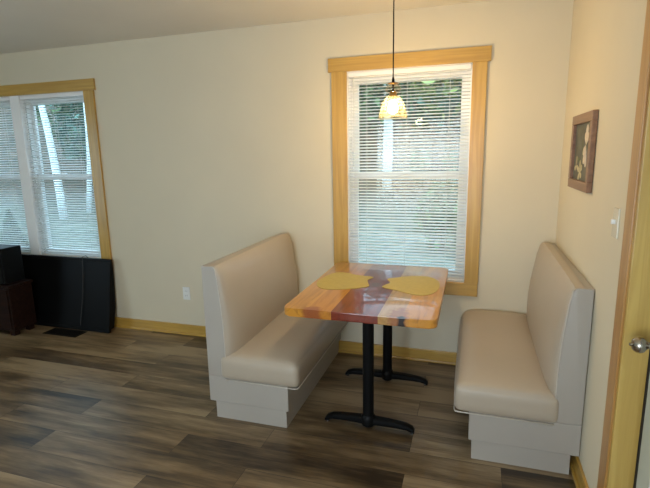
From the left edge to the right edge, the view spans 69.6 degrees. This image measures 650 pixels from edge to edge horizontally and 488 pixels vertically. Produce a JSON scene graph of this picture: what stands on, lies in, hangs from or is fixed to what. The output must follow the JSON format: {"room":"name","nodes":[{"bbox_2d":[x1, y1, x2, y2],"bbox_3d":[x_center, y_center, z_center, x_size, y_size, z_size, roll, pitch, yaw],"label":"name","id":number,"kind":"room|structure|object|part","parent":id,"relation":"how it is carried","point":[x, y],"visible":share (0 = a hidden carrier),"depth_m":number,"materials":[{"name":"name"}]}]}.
{"room":"dining room","nodes":[
{"label":"dining room","id":0,"kind":"room"},
{"bbox_2d":[0,0,488,53],"bbox_3d":[-2.208,-1.269,1.543,6.580,0.120,4.980,2,11,17],"label":"ceiling","id":1,"kind":"structure","parent":0,"point":[25,25],"depth_m":3.15,"materials":[{"name":"paint"}]},
{"bbox_2d":[385,0,400,113],"bbox_3d":[0.383,-1.086,2.618,0.168,0.742,0.168,2,11,17],"label":"pendant lamp","id":2,"kind":"object","parent":1,"relation":"hanging from","point":[392,108],"visible":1,"depth_m":2.65,"materials":[{"name":"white glass"}]},
{"bbox_3d":[0.389,-0.783,2.676,0.056,0.073,0.056,2,11,17],"label":"light bulb","id":3,"kind":"part","parent":2,"relation":"part of","materials":[{"name":"white glass"}]},
{"bbox_3d":[0.382,-1.177,2.600,0.007,0.515,0.007,8,14,39],"label":"cord","id":4,"kind":"part","parent":2,"relation":"part of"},
{"bbox_2d":[0,0,573,351],"bbox_3d":[-1.458,-0.441,4.052,6.580,2.480,0.140,2,11,17],"label":"wall","id":5,"kind":"structure","parent":0,"point":[214,145],"depth_m":3.58,"materials":[{"name":"paint"}]},
{"bbox_2d":[0,78,111,258],"bbox_3d":[-2.788,-0.622,4.432,1.842,1.675,0.161,2,11,17],"label":"window","id":6,"kind":"structure","parent":5,"relation":"in","point":[87,86],"depth_m":4.23,"materials":[{"name":"brown wood"}]},
{"bbox_3d":[-3.192,-0.987,4.521,0.680,0.730,0.028,2,11,17],"label":"sash","id":7,"kind":"part","parent":6,"relation":"part of","materials":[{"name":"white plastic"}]},
{"bbox_3d":[-3.188,-0.305,4.623,0.680,0.748,0.028,2,11,17],"label":"sash","id":8,"kind":"part","parent":6,"relation":"part of","materials":[{"name":"white plastic"}]},
{"bbox_2d":[0,97,30,253],"bbox_3d":[-3.209,-0.631,4.513,0.724,1.473,0.040,2,11,17],"label":"window blind","id":9,"kind":"object","parent":6,"relation":"attached to","point":[12,237],"visible":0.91,"depth_m":4.49,"materials":[{"name":"white plastic"}]},
{"bbox_3d":[-2.970,-0.615,4.445,0.002,1.427,0.029,2,11,17],"label":"ladder cord","id":10,"kind":"part","parent":9,"relation":"part of","materials":[{"name":"white fabric"}]},
{"bbox_3d":[-2.375,-0.609,4.322,0.732,1.479,0.085,2,11,17],"label":"frame","id":11,"kind":"part","parent":6,"relation":"part of","materials":[{"name":"white plastic"}]},
{"bbox_3d":[-2.378,-0.954,4.267,0.680,0.730,0.028,2,11,17],"label":"sash","id":12,"kind":"part","parent":6,"relation":"part of","materials":[{"name":"glass"}]},
{"bbox_2d":[20,92,100,258],"bbox_3d":[-2.396,-0.598,4.259,0.724,1.473,0.040,2,11,17],"label":"window blind","id":13,"kind":"object","parent":6,"relation":"attached to","point":[47,252],"visible":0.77,"depth_m":4.28,"materials":[{"name":"white plastic"}]},
{"bbox_3d":[-2.631,-0.601,4.339,0.002,1.427,0.029,2,11,17],"label":"ladder cord","id":14,"kind":"part","parent":13,"relation":"part of","materials":[{"name":"white fabric"}]},
{"bbox_3d":[-2.394,-0.592,4.265,0.002,1.427,0.029,2,11,17],"label":"ladder cord","id":15,"kind":"part","parent":13,"relation":"part of","materials":[{"name":"white fabric"}]},
{"bbox_3d":[-2.380,0.116,4.401,0.724,0.018,0.020,2,11,17],"label":"rail","id":16,"kind":"part","parent":13,"relation":"part of","materials":[{"name":"white plastic"}]},
{"bbox_3d":[-2.156,-0.582,4.191,0.002,1.427,0.029,2,11,17],"label":"ladder cord","id":17,"kind":"part","parent":13,"relation":"part of","materials":[{"name":"white fabric"}]},
{"bbox_3d":[-2.374,-0.272,4.368,0.680,0.748,0.028,2,11,17],"label":"sash","id":18,"kind":"part","parent":6,"relation":"part of","materials":[{"name":"white plastic"}]},
{"bbox_3d":[-1.998,-0.576,4.114,0.106,1.487,0.019,2,11,17],"label":"casing","id":19,"kind":"part","parent":6,"relation":"part of","materials":[{"name":"brown wood"}]},
{"bbox_2d":[183,287,190,299],"bbox_3d":[-1.205,0.430,4.064,0.070,0.114,0.008,2,11,17],"label":"wall outlet","id":20,"kind":"object","parent":5,"relation":"attached to","point":[186,290],"visible":1,"depth_m":4.06,"materials":[{"name":"white plastic"}]},
{"bbox_2d":[114,317,456,364],"bbox_3d":[-1.461,0.746,4.200,6.300,0.093,0.026,2,11,17],"label":"baseboard","id":21,"kind":"structure","parent":5,"relation":"attached to","point":[406,353],"depth_m":3.68,"materials":[{"name":"brown wood"}]},
{"bbox_2d":[328,45,491,296],"bbox_3d":[0.581,-0.483,3.379,1.097,1.675,0.161,2,11,17],"label":"window","id":22,"kind":"structure","parent":5,"relation":"in","point":[339,68],"depth_m":3.27,"materials":[{"name":"brown wood"}]},
{"bbox_3d":[0.112,-0.489,3.454,0.111,1.487,0.019,2,11,17],"label":"casing","id":23,"kind":"part","parent":22,"relation":"part of","materials":[{"name":"brown wood"}]},
{"bbox_3d":[0.598,-0.149,3.439,0.790,0.748,0.028,2,11,17],"label":"sash","id":24,"kind":"part","parent":22,"relation":"part of","materials":[{"name":"white plastic"}]},
{"bbox_2d":[348,64,470,280],"bbox_3d":[0.577,-0.475,3.329,0.834,1.473,0.040,2,11,17],"label":"window blind","id":25,"kind":"object","parent":22,"relation":"attached to","point":[461,66],"visible":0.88,"depth_m":3.33,"materials":[{"name":"white plastic"}]},
{"bbox_3d":[0.305,-0.480,3.421,0.002,1.427,0.029,2,11,17],"label":"ladder cord","id":26,"kind":"part","parent":25,"relation":"part of","materials":[{"name":"white fabric"}]},
{"bbox_3d":[0.578,-0.469,3.336,0.002,1.427,0.029,2,11,17],"label":"ladder cord","id":27,"kind":"part","parent":25,"relation":"part of","materials":[{"name":"white fabric"}]},
{"bbox_3d":[0.851,-0.458,3.251,0.002,1.427,0.029,2,11,17],"label":"ladder cord","id":28,"kind":"part","parent":25,"relation":"part of","materials":[{"name":"white fabric"}]},
{"bbox_3d":[0.592,0.238,3.472,0.834,0.018,0.020,2,11,17],"label":"rail","id":29,"kind":"part","parent":25,"relation":"part of","materials":[{"name":"white plastic"}]},
{"bbox_3d":[0.597,-0.486,3.392,0.842,1.479,0.085,2,11,17],"label":"frame","id":30,"kind":"part","parent":22,"relation":"part of","materials":[{"name":"white plastic"}]},
{"bbox_3d":[0.594,-0.831,3.337,0.790,0.730,0.028,2,11,17],"label":"sash","id":31,"kind":"part","parent":22,"relation":"part of","materials":[{"name":"glass"}]},
{"bbox_3d":[1.020,-0.452,3.171,0.093,1.487,0.019,2,11,17],"label":"casing","id":32,"kind":"part","parent":22,"relation":"part of","materials":[{"name":"brown wood"}]},
{"bbox_2d":[0,325,575,487],"bbox_3d":[-2.160,1.284,2.033,6.580,0.120,4.980,2,11,17],"label":"floor","id":33,"kind":"structure","parent":0,"point":[122,407],"depth_m":2.69,"materials":[{"name":"brown laminate"}]},
{"bbox_2d":[0,279,36,335],"bbox_3d":[-3.196,0.556,4.360,1.020,0.470,0.258,2,11,17],"label":"base cabinet","id":34,"kind":"object","parent":33,"relation":"on","point":[17,307],"visible":1,"depth_m":4.17,"materials":[{"name":"brown wood"}]},
{"bbox_3d":[-2.999,0.571,4.185,0.460,0.360,0.012,2,11,17],"label":"cabinet door","id":35,"kind":"part","parent":34,"relation":"part of","materials":[{"name":"brown wood"}]},
{"bbox_2d":[0,244,24,283],"bbox_3d":[-3.043,0.174,4.236,0.575,0.322,0.196,2,11,17],"label":"speaker box","id":36,"kind":"object","parent":34,"relation":"on","point":[11,262],"visible":1,"depth_m":4.14,"materials":[{"name":"black plastic"}]},
{"bbox_2d":[0,260,3,282],"bbox_3d":[-3.072,0.188,4.146,0.535,0.288,0.006,2,11,17],"label":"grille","id":37,"kind":"object","parent":36,"relation":"attached to","point":[1,261],"depth_m":4.07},
{"bbox_3d":[-2.787,0.792,4.205,0.050,0.050,0.050,2,11,17],"label":"leg","id":38,"kind":"part","parent":34,"relation":"part of","materials":[{"name":"brown wood"}]},
{"bbox_3d":[-2.742,0.764,4.345,0.050,0.050,0.050,2,11,17],"label":"leg","id":39,"kind":"part","parent":34,"relation":"part of","materials":[{"name":"brown wood"}]},
{"bbox_2d":[42,328,87,337],"bbox_3d":[-2.356,0.801,4.235,0.375,0.005,0.142,2,11,17],"label":"floor vent","id":40,"kind":"object","parent":33,"relation":"in","point":[55,331],"visible":1,"depth_m":4.23,"materials":[{"name":"brown metal"}]},
{"bbox_2d":[22,254,115,332],"bbox_3d":[-2.492,0.435,4.381,1.200,0.674,0.163,2,11,17],"label":"television","id":41,"kind":"object","parent":33,"relation":"on","point":[78,293],"visible":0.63,"depth_m":4.31,"materials":[{"name":"black plastic"}]},
{"bbox_3d":[-2.206,0.423,4.287,0.022,0.627,0.165,3,12,22],"label":"power cord","id":42,"kind":"part","parent":41,"relation":"part of","materials":[{"name":"black plastic"}]},
{"bbox_2d":[201,233,347,427],"bbox_3d":[-0.256,0.481,3.168,0.576,0.958,1.128,2,11,17],"label":"bench","id":43,"kind":"object","parent":33,"relation":"on","point":[264,362],"visible":0.82,"depth_m":2.77,"materials":[{"name":"leather"}]},
{"bbox_2d":[207,233,297,355],"bbox_3d":[-0.423,0.284,3.190,0.169,0.573,1.112,2,11,17],"label":"backrest cushion","id":44,"kind":"object","parent":43,"relation":"on","point":[249,289],"depth_m":2.85,"materials":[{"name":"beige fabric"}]},
{"bbox_3d":[-0.282,0.765,3.240,0.505,0.161,1.114,2,11,17],"label":"seat","id":45,"kind":"part","parent":43,"relation":"part of","materials":[{"name":"plastic"}]},
{"bbox_2d":[221,310,345,386],"bbox_3d":[-0.215,0.604,3.179,0.494,0.198,1.128,2,11,17],"label":"seat cushion","id":46,"kind":"object","parent":43,"relation":"on","point":[282,350],"depth_m":2.74,"materials":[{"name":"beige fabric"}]},
{"bbox_2d":[284,262,448,434],"bbox_3d":[0.327,0.619,2.958,0.805,0.745,1.094,2,11,17],"label":"dining table","id":47,"kind":"object","parent":33,"relation":"on","point":[373,304],"visible":0.97,"depth_m":2.62,"materials":[{"name":"wood"}]},
{"bbox_2d":[317,272,372,289],"bbox_3d":[0.131,0.236,2.987,0.340,0.003,0.412,2,11,17],"label":"placemat","id":48,"kind":"object","parent":47,"relation":"on","point":[339,280],"visible":1,"depth_m":2.97,"materials":[{"name":"fabric"}]},
{"bbox_2d":[382,276,439,295],"bbox_3d":[0.534,0.249,2.879,0.335,0.003,0.430,2,11,17],"label":"placemat","id":49,"kind":"object","parent":47,"relation":"on","point":[413,285],"visible":1,"depth_m":2.86,"materials":[{"name":"fabric"}]},
{"bbox_2d":[453,242,594,474],"bbox_3d":[1.087,0.536,2.752,0.587,0.958,1.120,2,11,17],"label":"bench","id":50,"kind":"object","parent":33,"relation":"on","point":[520,379],"visible":1,"depth_m":2.31,"materials":[{"name":"leather"}]},
{"bbox_2d":[454,310,558,422],"bbox_3d":[1.042,0.655,2.790,0.489,0.198,1.120,2,11,17],"label":"seat cushion","id":51,"kind":"object","parent":50,"relation":"on","point":[500,373],"depth_m":2.39,"materials":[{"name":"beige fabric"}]},
{"bbox_3d":[1.133,0.822,2.801,0.505,0.161,1.106,2,11,17],"label":"seat","id":52,"kind":"part","parent":50,"relation":"part of","materials":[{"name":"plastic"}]},
{"bbox_2d":[527,242,584,396],"bbox_3d":[1.272,0.353,2.664,0.134,0.573,1.104,2,11,17],"label":"backrest cushion","id":53,"kind":"object","parent":50,"relation":"on","point":[556,294],"depth_m":2.24,"materials":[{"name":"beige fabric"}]},
{"bbox_2d":[555,0,646,487],"bbox_3d":[0.887,0.134,0.828,0.140,2.480,4.700,2,11,17],"label":"wall","id":54,"kind":"structure","parent":0,"point":[607,36],"depth_m":2.03,"materials":[{"name":"paint"}]},
{"bbox_2d":[569,455,588,487],"bbox_3d":[1.309,1.007,2.572,0.026,0.093,1.454,2,11,17],"label":"baseboard","id":55,"kind":"structure","parent":54,"relation":"attached to","point":[579,478],"depth_m":2.19,"materials":[{"name":"brown wood"}]},
{"bbox_2d":[568,109,598,192],"bbox_3d":[1.312,-0.470,2.391,0.024,0.382,0.475,2,11,17],"label":"framed picture","id":56,"kind":"object","parent":54,"relation":"attached to","point":[584,126],"visible":1,"depth_m":2.35,"materials":[{"name":"brown wood"}]},
{"bbox_2d":[573,122,589,180],"bbox_3d":[1.319,-0.470,2.389,0.006,0.292,0.385,2,11,17],"label":"print","id":57,"kind":"object","parent":56,"relation":"attached to","point":[581,130],"depth_m":2.43,"materials":[{"name":"paper"}]},
{"bbox_2d":[611,207,620,238],"bbox_3d":[1.119,-0.082,1.812,0.020,0.115,0.072,2,11,17],"label":"light switch","id":58,"kind":"object","parent":54,"relation":"attached to","point":[616,213],"visible":1,"depth_m":1.80,"materials":[{"name":"beige plastic"}]},
{"bbox_2d":[597,0,649,487],"bbox_3d":[0.963,0.227,1.161,0.135,2.170,1.145,2,11,17],"label":"door","id":59,"kind":"structure","parent":54,"relation":"in","point":[625,445],"depth_m":1.63,"materials":[{"name":"brown wood"}]},
{"bbox_3d":[1.054,0.335,1.543,0.072,0.055,0.055,2,11,17],"label":"knob","id":60,"kind":"part","parent":59,"relation":"part of","materials":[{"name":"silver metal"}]},
{"label":"outside","id":61,"kind":"structure","parent":0,"visible":0},
{"bbox_2d":[0,81,459,268],"bbox_3d":[-6.152,-10.402,24.110,68.000,15.614,38.250,2,11,17],"label":"outdoor scenery","id":62,"kind":"structure","parent":61,"point":[453,104],"depth_m":14.13,"materials":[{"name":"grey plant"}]},
{"bbox_2d":[0,210,29,246],"bbox_3d":[-5.423,-0.145,8.082,0.616,0.947,0.610,-8,13,-30],"label":"conifer","id":63,"kind":"object","parent":62,"relation":"on","point":[6,210],"visible":0.31,"depth_m":8.01,"materials":[{"name":"green plant"}]},
{"bbox_2d":[38,104,68,218],"bbox_3d":[-6.998,-3.717,10.936,1.621,6.553,0.772,2,11,17],"label":"tree","id":64,"kind":"object","parent":62,"relation":"on","point":[43,109],"visible":0.14,"depth_m":11.20,"materials":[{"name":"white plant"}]},
{"bbox_2d":[36,104,86,165],"bbox_3d":[-8.258,-5.968,16.624,5.801,7.715,2.518,2,11,17],"label":"tree","id":65,"kind":"object","parent":62,"relation":"on","point":[53,111],"visible":0.03,"depth_m":16.77,"materials":[{"name":"green plant"}]},
{"bbox_2d":[45,104,81,135],"bbox_3d":[-10.537,-8.885,20.572,6.746,9.118,2.585,2,11,17],"label":"tree","id":66,"kind":"object","parent":62,"relation":"on","point":[60,104],"visible":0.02,"depth_m":21.41,"materials":[{"name":"green plant"}]},
{"bbox_2d":[48,102,86,158],"bbox_3d":[-5.831,-5.141,13.072,5.010,7.807,2.548,2,11,17],"label":"tree","id":67,"kind":"object","parent":62,"relation":"on","point":[75,103],"visible":0.05,"depth_m":13.71,"materials":[{"name":"green plant"}]},
{"bbox_2d":[83,103,91,212],"bbox_3d":[-5.813,-3.902,11.345,1.355,6.532,0.786,2,11,17],"label":"tree","id":68,"kind":"object","parent":62,"relation":"on","point":[83,103],"visible":0.06,"depth_m":11.80,"materials":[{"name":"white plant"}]},
{"bbox_2d":[382,84,392,188],"bbox_3d":[1.590,-5.292,12.529,1.706,7.781,0.771,2,11,17],"label":"tree","id":69,"kind":"object","parent":62,"relation":"on","point":[386,120],"visible":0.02,"depth_m":12.94,"materials":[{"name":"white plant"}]},
{"bbox_2d":[359,85,422,137],"bbox_3d":[1.606,-8.113,16.440,5.683,9.035,2.528,2,11,17],"label":"tree","id":70,"kind":"object","parent":62,"relation":"on","point":[369,85],"visible":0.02,"depth_m":17.07,"materials":[{"name":"green plant"}]},
{"bbox_2d":[359,81,458,198],"bbox_3d":[1.695,-4.138,11.104,4.082,6.344,2.148,2,11,17],"label":"tree","id":71,"kind":"object","parent":62,"relation":"on","point":[404,83],"visible":0.07,"depth_m":11.19,"materials":[{"name":"green plant"}]},
{"bbox_2d":[373,81,459,170],"bbox_3d":[3.387,-5.570,13.690,4.603,7.008,2.150,2,11,17],"label":"tree","id":72,"kind":"object","parent":62,"relation":"on","point":[419,99],"visible":0.04,"depth_m":14.14,"materials":[{"name":"green plant"}]},
{"bbox_2d":[408,147,457,186],"bbox_3d":[3.068,-2.087,12.755,1.682,1.238,0.802,2,11,17],"label":"shrub","id":73,"kind":"object","parent":62,"relation":"on","point":[421,147],"visible":0.32,"depth_m":12.71,"materials":[{"name":"green plant"}]},
{"bbox_2d":[412,180,457,250],"bbox_3d":[1.922,-0.418,7.356,0.916,1.171,0.846,-6,12,-26],"label":"shrub","id":74,"kind":"object","parent":62,"relation":"on","point":[432,180],"visible":0.33,"depth_m":7.21,"materials":[{"name":"green plant"}]},
{"bbox_2d":[410,78,461,183],"bbox_3d":[2.563,-3.397,8.729,2.349,6.146,1.716,2,11,17],"label":"tree","id":75,"kind":"object","parent":62,"relation":"on","point":[454,80],"visible":0.06,"depth_m":8.74,"materials":[{"name":"green plant"}]}
]}

